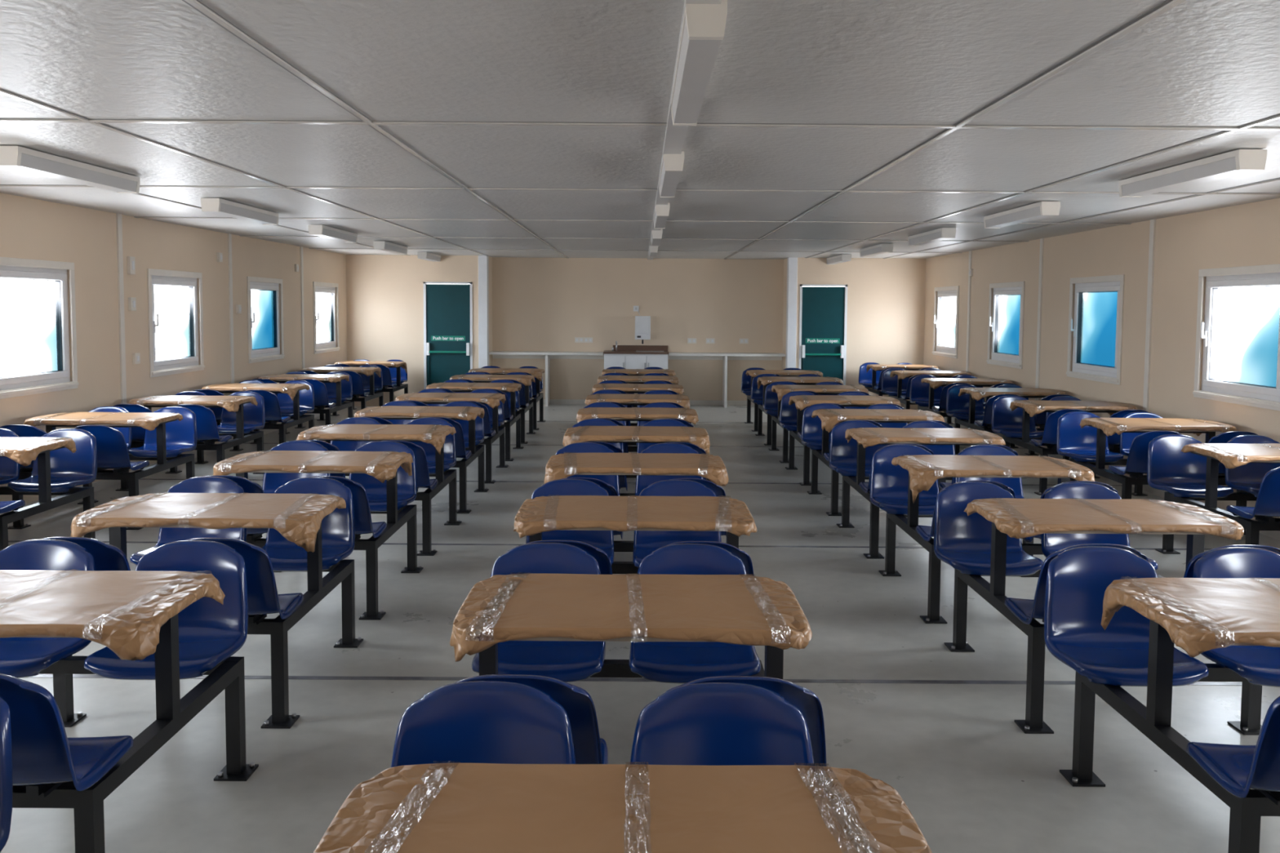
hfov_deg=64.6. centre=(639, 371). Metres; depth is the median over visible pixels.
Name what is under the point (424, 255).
light
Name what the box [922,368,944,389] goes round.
chair
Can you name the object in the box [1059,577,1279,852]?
table
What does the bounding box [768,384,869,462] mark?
table
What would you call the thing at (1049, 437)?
chair
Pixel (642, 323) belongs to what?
boiler
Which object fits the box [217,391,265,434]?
chair
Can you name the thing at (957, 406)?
chair
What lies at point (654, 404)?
chair
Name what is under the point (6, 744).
chair
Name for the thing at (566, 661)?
chair
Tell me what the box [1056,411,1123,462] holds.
chair
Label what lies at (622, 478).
chair
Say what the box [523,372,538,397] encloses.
chair
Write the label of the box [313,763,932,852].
table
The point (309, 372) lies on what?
chair
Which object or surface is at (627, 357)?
sink
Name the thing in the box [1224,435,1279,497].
chair
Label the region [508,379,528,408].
chair
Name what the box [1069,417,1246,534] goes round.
table
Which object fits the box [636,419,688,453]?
chair
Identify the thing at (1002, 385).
chair
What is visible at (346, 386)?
chair
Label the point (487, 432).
chair
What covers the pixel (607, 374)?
chair
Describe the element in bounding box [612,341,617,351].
tap
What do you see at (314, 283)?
trim
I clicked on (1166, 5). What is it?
trim
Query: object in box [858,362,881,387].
chair
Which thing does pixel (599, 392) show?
chair
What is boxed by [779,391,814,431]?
chair
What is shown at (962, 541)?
chair
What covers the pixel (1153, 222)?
trim
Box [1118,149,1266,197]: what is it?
light
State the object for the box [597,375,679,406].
table
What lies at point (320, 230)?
light
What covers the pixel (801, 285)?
door frame
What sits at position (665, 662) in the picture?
chair
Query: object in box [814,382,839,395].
chair
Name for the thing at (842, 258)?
light
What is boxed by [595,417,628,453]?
chair
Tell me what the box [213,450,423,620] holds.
table
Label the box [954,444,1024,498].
chair
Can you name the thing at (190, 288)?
gasket
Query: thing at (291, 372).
chair
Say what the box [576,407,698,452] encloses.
table
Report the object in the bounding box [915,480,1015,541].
chair
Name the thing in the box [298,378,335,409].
chair
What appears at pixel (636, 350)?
basin
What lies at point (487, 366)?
chair
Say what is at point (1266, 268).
trim
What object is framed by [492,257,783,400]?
wall
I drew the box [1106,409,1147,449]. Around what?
chair
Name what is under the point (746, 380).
chair
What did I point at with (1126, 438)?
chair
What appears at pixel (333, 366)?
chair
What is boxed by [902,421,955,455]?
chair
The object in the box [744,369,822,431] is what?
table
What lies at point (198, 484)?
chair
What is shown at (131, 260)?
wall switch
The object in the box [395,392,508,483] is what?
table
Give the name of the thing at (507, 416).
chair
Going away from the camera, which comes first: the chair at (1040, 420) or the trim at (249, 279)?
the chair at (1040, 420)
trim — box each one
[0,0,1279,259]
[0,257,78,399]
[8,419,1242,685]
[146,268,204,377]
[246,276,284,363]
[312,281,339,354]
[478,255,488,368]
[488,351,785,407]
[785,257,797,368]
[932,285,959,358]
[965,218,1155,490]
[986,281,1025,368]
[1066,274,1124,385]
[1192,263,1279,410]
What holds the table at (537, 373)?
on the floor
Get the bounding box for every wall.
[0,192,346,504]
[346,254,478,406]
[488,256,492,365]
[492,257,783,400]
[782,257,786,369]
[795,257,925,409]
[923,197,1279,520]
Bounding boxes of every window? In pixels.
[0,265,70,391]
[151,275,199,370]
[249,281,279,358]
[315,285,336,349]
[935,289,956,354]
[991,286,1022,363]
[1071,280,1119,377]
[1200,272,1279,402]
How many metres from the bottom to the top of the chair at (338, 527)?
0.364 m
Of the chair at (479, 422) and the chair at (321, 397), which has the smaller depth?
the chair at (479, 422)
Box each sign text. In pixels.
[432,336,463,341]
[807,338,836,343]
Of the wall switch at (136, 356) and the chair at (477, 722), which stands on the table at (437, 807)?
the chair at (477, 722)
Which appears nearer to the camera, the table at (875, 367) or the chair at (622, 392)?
the chair at (622, 392)
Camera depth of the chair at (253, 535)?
5.01 m
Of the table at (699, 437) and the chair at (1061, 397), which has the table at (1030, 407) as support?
the chair at (1061, 397)
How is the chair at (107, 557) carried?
on the table at (298, 517)
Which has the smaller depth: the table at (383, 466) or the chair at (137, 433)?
the table at (383, 466)
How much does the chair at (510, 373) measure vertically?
0.364 m
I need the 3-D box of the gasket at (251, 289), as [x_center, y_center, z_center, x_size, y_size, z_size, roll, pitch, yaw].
[-4.686,-0.651,12.566,0.040,0.730,0.870,0,4,0]
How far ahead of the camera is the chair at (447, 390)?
10.31 m
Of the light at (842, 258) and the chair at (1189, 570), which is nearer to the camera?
the chair at (1189, 570)
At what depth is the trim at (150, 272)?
9.99 m
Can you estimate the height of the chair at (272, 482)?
0.364 m
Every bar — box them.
[426,342,469,385]
[801,345,844,369]
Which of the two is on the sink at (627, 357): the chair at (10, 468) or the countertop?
the countertop
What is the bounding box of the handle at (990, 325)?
[989,316,993,331]
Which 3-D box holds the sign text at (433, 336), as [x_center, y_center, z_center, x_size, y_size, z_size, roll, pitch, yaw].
[-3.041,-0.526,16.052,0.481,0.066,0.002,0,4,0]
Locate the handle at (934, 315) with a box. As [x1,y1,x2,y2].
[933,315,937,328]
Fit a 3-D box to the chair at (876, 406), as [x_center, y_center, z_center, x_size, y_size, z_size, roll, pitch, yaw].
[2.145,0.477,8.735,0.430,0.364,0.408,0,4,-1]
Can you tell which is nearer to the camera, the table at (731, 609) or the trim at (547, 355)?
the table at (731, 609)
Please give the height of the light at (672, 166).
0.099 m
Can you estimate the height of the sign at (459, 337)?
0.080 m
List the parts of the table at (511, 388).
steel frame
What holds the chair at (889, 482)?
on the table at (924, 470)
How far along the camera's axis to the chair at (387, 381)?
14.54 m
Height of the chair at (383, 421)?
0.364 m
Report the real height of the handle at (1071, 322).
0.190 m
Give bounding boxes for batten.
[115,213,305,439]
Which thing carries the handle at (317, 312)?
attached to the window at (316, 286)
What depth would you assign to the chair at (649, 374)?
12.89 m
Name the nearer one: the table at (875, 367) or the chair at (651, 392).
the chair at (651, 392)
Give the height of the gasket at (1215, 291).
0.730 m
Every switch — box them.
[127,256,135,274]
[128,297,136,311]
[132,352,140,364]
[216,252,222,262]
[235,304,241,313]
[294,263,298,271]
[633,306,639,315]
[968,268,973,276]
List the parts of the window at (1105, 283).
sash, pane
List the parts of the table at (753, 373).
steel frame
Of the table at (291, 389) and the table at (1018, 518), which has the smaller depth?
the table at (1018, 518)
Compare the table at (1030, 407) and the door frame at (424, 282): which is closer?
the table at (1030, 407)
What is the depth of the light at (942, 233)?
10.25 m
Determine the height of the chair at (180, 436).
0.364 m
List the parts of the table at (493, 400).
steel frame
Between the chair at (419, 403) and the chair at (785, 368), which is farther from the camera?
the chair at (785, 368)
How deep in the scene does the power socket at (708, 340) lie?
16.59 m
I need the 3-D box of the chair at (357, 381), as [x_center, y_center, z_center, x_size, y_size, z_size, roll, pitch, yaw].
[-3.773,0.155,13.175,0.430,0.364,0.408,0,4,0]
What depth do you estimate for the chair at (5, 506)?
5.77 m
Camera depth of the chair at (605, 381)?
11.56 m
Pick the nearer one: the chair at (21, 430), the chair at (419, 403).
the chair at (21, 430)
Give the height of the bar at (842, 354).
0.970 m
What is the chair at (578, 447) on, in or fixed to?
on the table at (559, 466)
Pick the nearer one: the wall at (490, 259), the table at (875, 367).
the table at (875, 367)
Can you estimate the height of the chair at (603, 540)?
0.364 m
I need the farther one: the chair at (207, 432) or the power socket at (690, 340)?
the power socket at (690, 340)
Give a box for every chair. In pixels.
[0,424,47,473]
[0,428,20,484]
[0,500,25,513]
[0,539,95,678]
[0,673,133,798]
[0,696,13,852]
[7,428,97,493]
[40,537,130,570]
[75,425,149,474]
[84,540,248,679]
[87,406,131,449]
[113,404,151,444]
[128,406,196,457]
[129,476,246,565]
[175,391,209,408]
[175,404,231,444]
[186,537,303,625]
[193,389,224,424]
[204,475,267,542]
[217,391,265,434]
[237,380,264,383]
[244,390,290,425]
[251,378,277,396]
[262,440,331,493]
[262,477,355,571]
[277,380,314,416]
[279,371,307,383]
[296,440,345,477]
[297,370,319,374]
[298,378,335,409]
[308,475,386,542]
[324,364,342,367]
[324,371,352,403]
[330,417,382,451]
[333,364,351,367]
[340,370,369,398]
[348,440,417,511]
[354,359,370,361]
[359,364,382,392]
[367,417,392,424]
[370,364,396,388]
[382,400,419,424]
[386,359,407,383]
[388,440,437,491]
[390,680,575,768]
[406,417,456,474]
[408,400,429,406]
[418,388,447,406]
[426,417,471,458]
[439,388,454,392]
[443,379,469,392]
[443,401,484,448]
[454,674,608,764]
[457,378,475,382]
[457,400,495,436]
[464,372,486,374]
[470,389,504,429]
[471,542,605,682]
[481,365,500,368]
[481,388,513,420]
[489,379,519,414]
[506,372,532,400]
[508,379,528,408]
[519,366,542,391]
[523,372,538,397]
[525,479,613,564]
[527,540,612,574]
[555,442,619,496]
[561,477,622,538]
[572,418,623,453]
[583,402,626,426]
[583,441,627,490]
[591,390,627,407]
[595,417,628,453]
[599,380,623,383]
[600,401,631,426]
[601,373,624,376]
[605,366,625,369]
[605,389,631,407]
[617,380,633,407]
[629,543,760,684]
[630,682,813,765]
[632,480,721,567]
[635,402,679,445]
[635,443,703,496]
[636,390,672,426]
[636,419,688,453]
[637,373,664,394]
[637,380,667,407]
[644,367,662,368]
[660,418,693,426]
[664,442,706,479]
[665,390,679,395]
[666,402,684,408]
[666,541,754,576]
[666,675,826,766]
[670,478,726,537]
[741,367,764,395]
[751,373,777,404]
[764,381,794,416]
[777,391,819,420]
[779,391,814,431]
[783,368,800,369]
[797,373,818,377]
[797,403,846,438]
[801,403,843,450]
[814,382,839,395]
[823,420,885,461]
[829,420,884,476]
[837,391,868,408]
[848,391,871,395]
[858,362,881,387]
[859,444,933,493]
[866,404,907,446]
[870,444,938,515]
[873,367,904,390]
[881,368,909,395]
[882,403,904,408]
[897,362,913,364]
[900,373,933,399]
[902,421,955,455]
[909,375,942,406]
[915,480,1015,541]
[920,420,955,449]
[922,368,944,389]
[932,382,969,413]
[933,481,1043,576]
[938,444,1017,488]
[946,384,984,420]
[951,374,973,377]
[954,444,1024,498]
[955,375,986,406]
[973,394,1020,428]
[983,382,1017,410]
[991,395,1044,438]
[996,384,1036,418]
[1004,543,1148,624]
[1022,480,1118,542]
[1030,408,1086,449]
[1035,394,1072,429]
[1040,482,1158,570]
[1044,546,1208,686]
[1045,395,1081,420]
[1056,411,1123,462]
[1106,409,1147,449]
[1108,431,1182,479]
[1119,412,1162,456]
[1146,434,1233,497]
[1183,544,1279,577]
[1186,696,1279,805]
[1192,546,1279,687]
[1208,431,1257,479]
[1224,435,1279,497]
[1226,466,1279,524]
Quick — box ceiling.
[0,0,1279,259]
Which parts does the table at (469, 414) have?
steel frame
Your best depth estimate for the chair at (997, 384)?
11.58 m
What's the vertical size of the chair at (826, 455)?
0.364 m
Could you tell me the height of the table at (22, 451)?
0.762 m
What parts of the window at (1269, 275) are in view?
handle, sash, pane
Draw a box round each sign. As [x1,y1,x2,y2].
[431,335,465,341]
[805,337,839,343]
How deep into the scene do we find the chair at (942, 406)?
11.64 m
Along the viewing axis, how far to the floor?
4.13 m
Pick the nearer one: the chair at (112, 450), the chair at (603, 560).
the chair at (603, 560)
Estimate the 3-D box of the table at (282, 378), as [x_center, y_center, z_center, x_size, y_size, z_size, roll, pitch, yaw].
[-4.020,0.421,12.158,0.982,0.762,1.020,0,4,0]
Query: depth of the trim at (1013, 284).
12.30 m
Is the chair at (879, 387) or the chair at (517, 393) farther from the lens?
the chair at (879, 387)
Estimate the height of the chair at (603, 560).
0.364 m
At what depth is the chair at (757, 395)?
12.85 m
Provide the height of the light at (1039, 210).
0.099 m
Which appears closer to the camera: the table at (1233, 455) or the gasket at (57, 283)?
the table at (1233, 455)
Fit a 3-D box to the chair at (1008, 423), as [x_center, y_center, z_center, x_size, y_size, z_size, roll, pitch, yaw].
[3.611,0.428,9.668,0.430,0.364,0.408,0,4,0]
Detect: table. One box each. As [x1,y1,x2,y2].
[0,436,95,551]
[0,569,258,852]
[8,412,195,529]
[53,493,363,728]
[115,395,264,490]
[194,383,314,463]
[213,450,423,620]
[249,373,353,444]
[294,366,383,428]
[296,424,462,555]
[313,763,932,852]
[330,360,408,416]
[354,405,488,513]
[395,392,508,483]
[426,382,524,461]
[449,374,536,444]
[449,573,812,679]
[468,368,546,430]
[513,495,756,573]
[543,453,728,551]
[562,426,710,496]
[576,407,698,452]
[584,393,690,445]
[591,383,684,426]
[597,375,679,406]
[601,368,675,394]
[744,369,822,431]
[755,376,843,445]
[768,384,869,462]
[785,395,901,485]
[806,408,946,515]
[836,427,1005,559]
[864,364,938,395]
[878,454,1094,623]
[888,370,972,429]
[917,377,1018,448]
[944,497,1262,735]
[954,387,1069,460]
[1003,400,1147,496]
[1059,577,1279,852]
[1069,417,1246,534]
[1155,443,1279,554]
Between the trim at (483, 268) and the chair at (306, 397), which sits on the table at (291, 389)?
the chair at (306, 397)
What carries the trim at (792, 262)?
attached to the wall at (886, 297)
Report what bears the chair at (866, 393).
on the table at (781, 390)
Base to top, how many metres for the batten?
2.400 m
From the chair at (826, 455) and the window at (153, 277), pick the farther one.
the window at (153, 277)
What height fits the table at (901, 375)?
0.762 m
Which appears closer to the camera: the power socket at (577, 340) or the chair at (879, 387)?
the chair at (879, 387)
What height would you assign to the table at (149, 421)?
0.762 m
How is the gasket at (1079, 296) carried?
attached to the window at (1105, 283)
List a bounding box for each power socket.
[574,337,583,342]
[583,337,592,342]
[687,337,696,343]
[706,337,715,343]
[739,338,748,343]
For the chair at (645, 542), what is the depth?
4.87 m
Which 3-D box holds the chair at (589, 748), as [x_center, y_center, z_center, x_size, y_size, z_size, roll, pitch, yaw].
[-0.296,0.858,2.502,0.430,0.364,0.408,0,4,0]
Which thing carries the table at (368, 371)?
on the floor
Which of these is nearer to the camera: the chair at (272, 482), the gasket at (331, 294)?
the chair at (272, 482)
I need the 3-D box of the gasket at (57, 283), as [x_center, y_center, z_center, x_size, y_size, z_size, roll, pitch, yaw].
[-4.688,-0.344,7.736,0.040,0.730,0.870,0,4,0]
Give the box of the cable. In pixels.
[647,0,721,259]
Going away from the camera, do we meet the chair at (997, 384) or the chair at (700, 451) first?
the chair at (700, 451)
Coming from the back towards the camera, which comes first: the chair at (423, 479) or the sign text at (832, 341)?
the sign text at (832, 341)
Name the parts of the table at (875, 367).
steel frame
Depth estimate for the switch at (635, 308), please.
16.54 m
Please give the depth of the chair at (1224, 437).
7.09 m
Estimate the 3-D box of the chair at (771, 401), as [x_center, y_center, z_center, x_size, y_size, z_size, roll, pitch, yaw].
[1.623,0.304,11.400,0.430,0.364,0.408,0,4,1]
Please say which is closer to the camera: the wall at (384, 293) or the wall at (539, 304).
the wall at (384, 293)
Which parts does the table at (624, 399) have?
steel frame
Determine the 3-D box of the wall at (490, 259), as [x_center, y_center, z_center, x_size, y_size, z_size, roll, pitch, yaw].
[-2.478,-0.659,16.377,0.115,2.400,0.430,0,4,0]
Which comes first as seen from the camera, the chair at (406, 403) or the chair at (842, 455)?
the chair at (842, 455)
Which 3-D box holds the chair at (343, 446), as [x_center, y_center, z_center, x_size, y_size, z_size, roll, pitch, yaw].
[-2.100,0.534,7.403,0.430,0.364,0.408,0,4,0]
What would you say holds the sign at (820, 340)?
attached to the door leaf at (823, 308)
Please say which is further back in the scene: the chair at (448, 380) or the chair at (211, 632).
the chair at (448, 380)
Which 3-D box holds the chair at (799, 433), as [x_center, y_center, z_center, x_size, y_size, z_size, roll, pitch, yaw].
[1.662,0.447,9.163,0.430,0.364,0.408,0,4,0]
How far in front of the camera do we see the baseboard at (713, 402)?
16.66 m
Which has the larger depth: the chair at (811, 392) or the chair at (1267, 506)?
the chair at (811, 392)
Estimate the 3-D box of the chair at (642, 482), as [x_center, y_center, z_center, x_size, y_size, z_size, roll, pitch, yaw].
[0.182,0.634,6.071,0.430,0.364,0.408,0,4,0]
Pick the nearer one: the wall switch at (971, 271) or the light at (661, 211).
the light at (661, 211)
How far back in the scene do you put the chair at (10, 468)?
6.71 m
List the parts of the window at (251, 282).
pane, sash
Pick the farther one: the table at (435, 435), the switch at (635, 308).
the switch at (635, 308)
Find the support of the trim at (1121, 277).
attached to the wall at (1247, 234)
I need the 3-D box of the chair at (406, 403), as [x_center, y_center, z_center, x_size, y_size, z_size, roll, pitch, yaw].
[-2.105,0.449,8.735,0.430,0.364,0.408,0,4,1]
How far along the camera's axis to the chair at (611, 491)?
5.00 m
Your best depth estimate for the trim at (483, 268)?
16.00 m
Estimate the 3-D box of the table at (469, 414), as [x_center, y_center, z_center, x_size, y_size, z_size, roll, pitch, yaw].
[-1.792,0.680,8.311,0.979,0.762,1.020,0,4,0]
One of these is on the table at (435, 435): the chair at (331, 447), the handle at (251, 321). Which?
the chair at (331, 447)
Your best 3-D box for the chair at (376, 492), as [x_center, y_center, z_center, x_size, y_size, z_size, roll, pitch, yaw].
[-1.575,0.623,6.071,0.430,0.364,0.408,0,4,0]
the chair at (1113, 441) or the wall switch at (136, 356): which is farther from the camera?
the wall switch at (136, 356)
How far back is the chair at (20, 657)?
3.49 m
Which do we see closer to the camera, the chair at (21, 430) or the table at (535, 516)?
the table at (535, 516)
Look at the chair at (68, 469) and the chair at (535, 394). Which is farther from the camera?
the chair at (535, 394)
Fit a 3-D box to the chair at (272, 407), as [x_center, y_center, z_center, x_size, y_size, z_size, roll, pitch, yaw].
[-3.778,0.346,10.181,0.430,0.364,0.408,0,4,0]
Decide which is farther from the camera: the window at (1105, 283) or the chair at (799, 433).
the window at (1105, 283)
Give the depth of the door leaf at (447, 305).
16.05 m
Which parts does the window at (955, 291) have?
sash, pane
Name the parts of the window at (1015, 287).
sash, pane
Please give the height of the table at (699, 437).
0.762 m
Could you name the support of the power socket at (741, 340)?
attached to the wall at (539, 304)
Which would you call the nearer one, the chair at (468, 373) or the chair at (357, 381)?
the chair at (468, 373)
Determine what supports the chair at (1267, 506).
on the table at (1233, 455)
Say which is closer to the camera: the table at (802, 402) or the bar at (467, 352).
the table at (802, 402)
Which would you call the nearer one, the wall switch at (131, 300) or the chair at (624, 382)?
the wall switch at (131, 300)
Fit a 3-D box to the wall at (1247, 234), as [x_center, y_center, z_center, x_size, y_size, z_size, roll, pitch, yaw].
[4.560,-0.025,7.161,0.120,2.400,19.140,0,4,0]
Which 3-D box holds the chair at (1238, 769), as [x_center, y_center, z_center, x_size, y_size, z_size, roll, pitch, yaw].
[1.653,0.871,2.502,0.430,0.364,0.408,0,4,0]
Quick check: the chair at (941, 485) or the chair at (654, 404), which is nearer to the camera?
the chair at (941, 485)
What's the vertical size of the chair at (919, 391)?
0.364 m
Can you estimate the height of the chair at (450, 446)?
0.364 m
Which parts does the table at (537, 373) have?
steel frame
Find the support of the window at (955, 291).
in the wall at (1247, 234)
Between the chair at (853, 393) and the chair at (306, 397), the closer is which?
the chair at (853, 393)
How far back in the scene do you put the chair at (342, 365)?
14.49 m
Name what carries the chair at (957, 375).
on the table at (901, 375)
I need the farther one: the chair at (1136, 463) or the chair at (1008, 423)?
the chair at (1008, 423)
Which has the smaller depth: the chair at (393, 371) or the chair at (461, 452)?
the chair at (461, 452)
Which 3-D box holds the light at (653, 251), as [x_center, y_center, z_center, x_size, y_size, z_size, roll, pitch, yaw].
[0.176,-1.600,13.415,0.108,0.099,1.280,0,4,0]
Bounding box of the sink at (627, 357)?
[603,341,668,407]
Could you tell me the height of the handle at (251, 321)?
0.190 m
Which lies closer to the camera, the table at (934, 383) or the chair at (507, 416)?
the chair at (507, 416)
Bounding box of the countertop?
[603,345,668,354]
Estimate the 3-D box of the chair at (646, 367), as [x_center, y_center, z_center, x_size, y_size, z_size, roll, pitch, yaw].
[0.194,0.125,14.064,0.430,0.364,0.408,0,4,0]
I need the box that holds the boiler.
[635,315,650,343]
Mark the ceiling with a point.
(1197, 63)
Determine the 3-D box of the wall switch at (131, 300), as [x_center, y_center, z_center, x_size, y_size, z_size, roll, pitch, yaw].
[-4.628,-0.619,9.231,0.036,0.120,0.090,0,4,0]
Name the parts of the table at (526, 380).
steel frame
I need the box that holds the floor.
[0,404,1279,852]
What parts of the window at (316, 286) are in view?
sash, pane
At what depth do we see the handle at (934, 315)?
15.36 m
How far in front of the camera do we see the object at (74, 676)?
4.36 m
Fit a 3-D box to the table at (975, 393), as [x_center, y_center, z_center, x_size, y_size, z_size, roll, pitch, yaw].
[3.924,0.563,10.741,0.983,0.762,1.020,0,4,0]
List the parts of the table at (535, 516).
steel frame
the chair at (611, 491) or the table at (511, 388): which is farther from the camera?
the table at (511, 388)
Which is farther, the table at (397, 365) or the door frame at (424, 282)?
the door frame at (424, 282)
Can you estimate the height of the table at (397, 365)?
0.764 m
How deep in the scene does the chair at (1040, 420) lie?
10.15 m
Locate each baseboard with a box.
[0,408,328,515]
[536,399,754,405]
[941,411,1279,540]
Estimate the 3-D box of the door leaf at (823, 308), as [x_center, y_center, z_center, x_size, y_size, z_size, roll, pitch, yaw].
[2.898,-0.382,16.090,0.676,1.939,0.045,0,4,0]
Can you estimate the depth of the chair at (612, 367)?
14.22 m
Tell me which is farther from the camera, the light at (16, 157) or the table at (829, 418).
the table at (829, 418)
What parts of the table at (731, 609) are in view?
steel frame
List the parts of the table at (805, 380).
steel frame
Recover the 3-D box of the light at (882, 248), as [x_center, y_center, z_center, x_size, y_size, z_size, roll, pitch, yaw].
[3.010,-1.550,12.926,0.138,0.099,1.250,0,4,0]
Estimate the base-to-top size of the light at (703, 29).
0.099 m
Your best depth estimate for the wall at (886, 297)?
16.01 m
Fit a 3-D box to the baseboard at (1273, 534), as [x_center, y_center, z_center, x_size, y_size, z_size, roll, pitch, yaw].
[4.487,1.149,6.960,0.012,0.080,18.350,0,4,0]
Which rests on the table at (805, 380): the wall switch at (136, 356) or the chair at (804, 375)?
the chair at (804, 375)
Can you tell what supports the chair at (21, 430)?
on the table at (149, 421)
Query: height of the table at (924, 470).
0.764 m
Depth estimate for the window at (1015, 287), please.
12.45 m
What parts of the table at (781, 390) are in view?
steel frame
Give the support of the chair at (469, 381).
on the table at (526, 380)
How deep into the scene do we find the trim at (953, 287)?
14.72 m
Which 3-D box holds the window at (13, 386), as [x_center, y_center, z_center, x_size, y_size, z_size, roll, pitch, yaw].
[-4.695,-0.344,7.736,0.085,0.940,1.080,0,4,0]
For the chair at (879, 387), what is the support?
on the table at (875, 367)
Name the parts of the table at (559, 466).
steel frame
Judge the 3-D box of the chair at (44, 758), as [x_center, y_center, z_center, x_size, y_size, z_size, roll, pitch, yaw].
[-1.546,0.850,2.502,0.430,0.364,0.408,0,4,1]
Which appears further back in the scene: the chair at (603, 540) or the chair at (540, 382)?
the chair at (540, 382)
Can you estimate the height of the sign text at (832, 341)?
0.066 m
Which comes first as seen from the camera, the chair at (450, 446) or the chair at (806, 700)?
the chair at (806, 700)
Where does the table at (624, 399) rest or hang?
on the floor
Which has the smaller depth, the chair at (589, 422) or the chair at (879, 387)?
the chair at (589, 422)
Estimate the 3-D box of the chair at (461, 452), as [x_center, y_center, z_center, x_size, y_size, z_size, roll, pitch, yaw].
[-1.540,0.511,7.831,0.430,0.364,0.408,0,4,0]
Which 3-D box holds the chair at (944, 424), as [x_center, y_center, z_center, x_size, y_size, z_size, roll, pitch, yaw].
[2.189,0.535,7.831,0.430,0.364,0.408,0,4,0]
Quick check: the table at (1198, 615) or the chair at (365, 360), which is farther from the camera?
the chair at (365, 360)
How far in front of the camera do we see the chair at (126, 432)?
8.24 m
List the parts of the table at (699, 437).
steel frame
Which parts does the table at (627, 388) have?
steel frame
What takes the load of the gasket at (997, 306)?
attached to the window at (1015, 287)
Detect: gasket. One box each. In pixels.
[0,277,62,377]
[154,284,194,360]
[250,288,277,350]
[315,292,333,342]
[937,296,956,347]
[994,294,1018,355]
[1076,290,1118,368]
[1208,285,1279,388]
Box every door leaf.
[426,284,470,385]
[800,286,844,381]
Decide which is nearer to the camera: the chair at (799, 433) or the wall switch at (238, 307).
the chair at (799, 433)
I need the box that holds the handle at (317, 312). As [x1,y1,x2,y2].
[315,311,319,324]
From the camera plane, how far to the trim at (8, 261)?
8.03 m
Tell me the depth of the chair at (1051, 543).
4.87 m
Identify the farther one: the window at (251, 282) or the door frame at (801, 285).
the door frame at (801, 285)
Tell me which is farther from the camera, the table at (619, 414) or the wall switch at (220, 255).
the wall switch at (220, 255)
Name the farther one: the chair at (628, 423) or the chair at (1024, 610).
the chair at (628, 423)
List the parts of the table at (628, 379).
steel frame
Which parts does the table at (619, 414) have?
steel frame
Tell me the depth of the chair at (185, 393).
9.75 m
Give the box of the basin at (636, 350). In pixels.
[635,350,664,351]
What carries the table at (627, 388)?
on the floor
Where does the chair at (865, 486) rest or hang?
on the table at (865, 437)
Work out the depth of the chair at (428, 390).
10.23 m
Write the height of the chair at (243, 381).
0.364 m
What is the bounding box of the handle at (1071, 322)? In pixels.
[1070,319,1075,337]
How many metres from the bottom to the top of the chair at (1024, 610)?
0.364 m
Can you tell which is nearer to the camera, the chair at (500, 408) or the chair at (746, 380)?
the chair at (500, 408)
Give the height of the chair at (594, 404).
0.364 m
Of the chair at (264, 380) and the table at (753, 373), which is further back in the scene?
the table at (753, 373)
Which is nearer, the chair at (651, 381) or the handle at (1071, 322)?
the handle at (1071, 322)
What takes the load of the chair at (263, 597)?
on the table at (298, 517)
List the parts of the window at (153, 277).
handle, sash, pane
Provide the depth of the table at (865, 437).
6.82 m
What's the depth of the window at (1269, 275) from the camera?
7.48 m
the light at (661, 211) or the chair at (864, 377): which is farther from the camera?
the chair at (864, 377)
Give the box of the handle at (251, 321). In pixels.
[250,312,254,328]
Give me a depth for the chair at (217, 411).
10.04 m
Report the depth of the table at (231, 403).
8.99 m
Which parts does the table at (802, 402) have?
steel frame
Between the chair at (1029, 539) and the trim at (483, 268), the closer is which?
the chair at (1029, 539)
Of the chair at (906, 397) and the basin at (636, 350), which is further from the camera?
the basin at (636, 350)
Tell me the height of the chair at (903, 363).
0.364 m
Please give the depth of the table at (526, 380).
12.05 m
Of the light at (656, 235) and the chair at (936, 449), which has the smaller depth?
the chair at (936, 449)
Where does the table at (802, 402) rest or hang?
on the floor
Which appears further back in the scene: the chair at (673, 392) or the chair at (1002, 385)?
the chair at (1002, 385)
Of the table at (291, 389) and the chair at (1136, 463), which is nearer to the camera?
the chair at (1136, 463)
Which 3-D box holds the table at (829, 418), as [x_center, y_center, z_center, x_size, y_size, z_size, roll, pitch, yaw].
[1.930,0.705,8.311,0.992,0.762,1.020,0,4,0]
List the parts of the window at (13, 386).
sash, pane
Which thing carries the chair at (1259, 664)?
on the table at (1198, 615)
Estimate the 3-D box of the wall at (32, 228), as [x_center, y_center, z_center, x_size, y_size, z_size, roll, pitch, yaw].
[-4.710,-0.087,7.161,0.120,2.400,19.140,0,4,0]
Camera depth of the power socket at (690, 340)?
16.59 m
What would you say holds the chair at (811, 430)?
on the table at (829, 418)
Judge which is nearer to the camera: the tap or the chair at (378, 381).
the chair at (378, 381)
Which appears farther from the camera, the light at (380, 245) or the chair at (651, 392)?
the light at (380, 245)
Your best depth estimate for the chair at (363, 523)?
5.04 m
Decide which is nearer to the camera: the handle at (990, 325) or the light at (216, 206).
the light at (216, 206)
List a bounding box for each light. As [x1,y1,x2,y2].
[0,145,140,193]
[200,197,279,225]
[308,224,357,243]
[373,240,408,254]
[417,252,440,262]
[648,245,657,257]
[650,228,662,246]
[653,202,670,228]
[658,151,684,197]
[671,0,727,125]
[826,253,851,264]
[859,243,893,257]
[907,227,955,245]
[983,201,1060,228]
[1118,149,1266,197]
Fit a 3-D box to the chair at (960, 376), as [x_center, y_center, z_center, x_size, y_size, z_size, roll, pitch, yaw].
[4.139,0.240,12.662,0.430,0.364,0.408,0,4,0]

